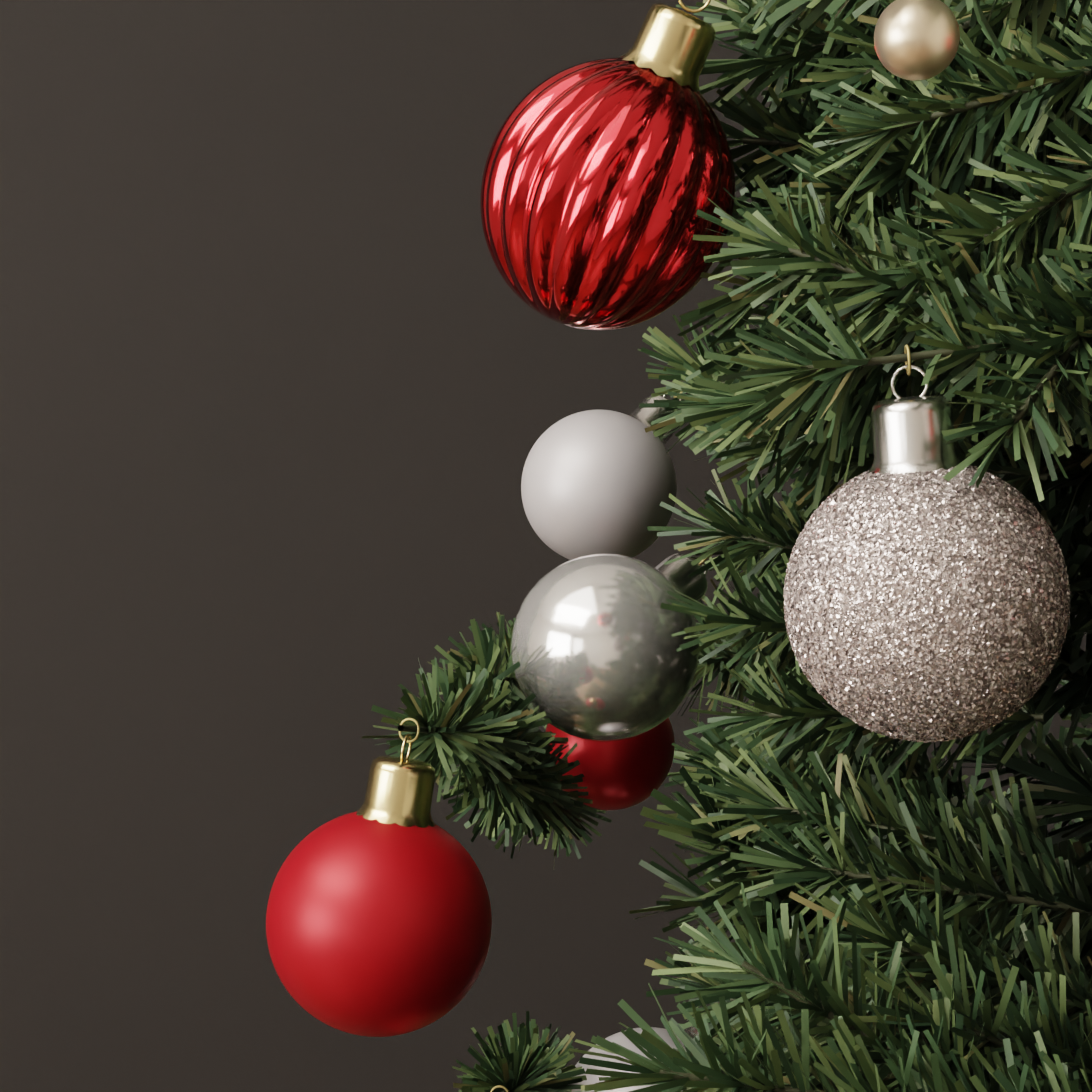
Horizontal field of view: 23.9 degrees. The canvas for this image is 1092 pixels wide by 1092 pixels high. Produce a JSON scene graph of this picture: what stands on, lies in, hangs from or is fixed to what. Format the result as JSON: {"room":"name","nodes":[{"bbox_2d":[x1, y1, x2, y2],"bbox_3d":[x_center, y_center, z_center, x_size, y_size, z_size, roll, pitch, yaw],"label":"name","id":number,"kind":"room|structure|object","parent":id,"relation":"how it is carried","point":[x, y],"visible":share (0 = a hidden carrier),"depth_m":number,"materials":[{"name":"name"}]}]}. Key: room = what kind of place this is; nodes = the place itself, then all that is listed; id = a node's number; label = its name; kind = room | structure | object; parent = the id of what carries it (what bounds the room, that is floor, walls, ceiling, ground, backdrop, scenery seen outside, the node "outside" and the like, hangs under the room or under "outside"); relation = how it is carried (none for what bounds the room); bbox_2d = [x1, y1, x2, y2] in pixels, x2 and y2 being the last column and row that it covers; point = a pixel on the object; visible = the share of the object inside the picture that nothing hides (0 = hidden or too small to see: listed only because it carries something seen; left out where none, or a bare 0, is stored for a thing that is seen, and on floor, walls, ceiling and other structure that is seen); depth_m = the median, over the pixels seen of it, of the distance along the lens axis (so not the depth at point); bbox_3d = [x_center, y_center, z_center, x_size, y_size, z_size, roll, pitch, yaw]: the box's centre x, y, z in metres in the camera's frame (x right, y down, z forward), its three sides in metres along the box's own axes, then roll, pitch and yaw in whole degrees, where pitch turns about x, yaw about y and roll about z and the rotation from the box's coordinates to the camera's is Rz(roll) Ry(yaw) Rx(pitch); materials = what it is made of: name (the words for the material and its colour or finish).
{"room":"living room","nodes":[
{"label":"living room","id":0,"kind":"room"},
{"bbox_2d":[0,0,1091,1091],"bbox_3d":[-0.647,-0.047,1.846,4.590,2.600,0.120,0,2,2],"label":"wall","id":1,"kind":"structure","parent":0,"point":[297,378],"depth_m":1.77,"materials":[{"name":"grey paint"}]},
{"bbox_3d":[-0.707,1.380,-0.365,4.590,0.100,4.640,0,2,2],"label":"floor","id":2,"kind":"structure","parent":0,"visible":0},
{"bbox_2d":[362,0,1091,1091],"bbox_3d":[0.351,0.224,0.786,1.530,2.130,1.635,0,2,2],"label":"tree","id":3,"kind":"object","parent":2,"relation":"on","point":[904,916],"visible":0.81,"depth_m":0.61,"materials":[{"name":"green plastic"},{"name":"brown wire"}]},
{"bbox_2d":[266,718,491,1036],"bbox_3d":[-0.042,0.088,0.687,0.060,0.085,0.060,9,2,12],"label":"ornament","id":4,"kind":"object","parent":3,"relation":"hanging from","point":[378,919],"visible":1,"depth_m":0.67,"materials":[{"name":"red"}]},
{"bbox_2d":[490,1085,508,1091],"bbox_3d":[-0.013,0.196,0.732,0.060,0.085,0.060,0,2,4],"label":"ornament","id":5,"kind":"object","parent":3,"relation":"hanging from","point":[499,1086],"visible":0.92,"depth_m":0.73,"materials":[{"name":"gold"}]},
{"bbox_2d":[521,392,681,559],"bbox_3d":[0.028,-0.031,0.933,0.056,0.084,0.056,44,-18,-12],"label":"ornament","id":6,"kind":"object","parent":3,"relation":"hanging from","point":[598,482],"visible":0.96,"depth_m":0.91,"materials":[{"name":"grey"}]},
{"bbox_2d":[480,0,734,329],"bbox_3d":[0.021,-0.099,0.630,0.062,0.096,0.061,24,10,-2],"label":"ornament","id":7,"kind":"object","parent":3,"relation":"hanging from","point":[603,179],"visible":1,"depth_m":0.61,"materials":[{"name":"red glass"}]},
{"bbox_2d":[546,717,674,809],"bbox_3d":[0.029,0.059,0.876,0.068,0.044,0.044,-45,-7,-28],"label":"ornament","id":8,"kind":"object","parent":3,"relation":"hanging from","point":[624,774],"visible":0.4,"depth_m":0.85,"materials":[{"name":"red"}]},
{"bbox_2d":[511,554,711,741],"bbox_3d":[0.028,0.024,0.817,0.088,0.059,0.059,-40,-6,-33],"label":"ornament","id":9,"kind":"object","parent":3,"relation":"hanging from","point":[597,656],"visible":1,"depth_m":0.79,"materials":[{"name":"silver metal"}]},
{"bbox_2d":[568,1002,735,1091],"bbox_3d":[0.043,0.179,0.858,0.089,0.060,0.060,-50,2,-28],"label":"ornament","id":10,"kind":"object","parent":3,"relation":"hanging from","point":[621,1039],"visible":0.23,"depth_m":0.84,"materials":[{"name":"grey"}]},
{"bbox_2d":[874,0,959,80],"bbox_3d":[0.063,-0.092,0.436,0.014,0.025,0.014,-1,2,-22],"label":"ornament","id":11,"kind":"object","parent":3,"relation":"hanging from","point":[916,40],"visible":1,"depth_m":0.43,"materials":[{"name":"beige"}]},
{"bbox_2d":[783,344,1070,742],"bbox_3d":[0.082,0.000,0.566,0.062,0.088,0.063,-5,6,1],"label":"ornament","id":12,"kind":"object","parent":3,"relation":"hanging from","point":[925,601],"visible":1,"depth_m":0.55,"materials":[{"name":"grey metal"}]}
]}

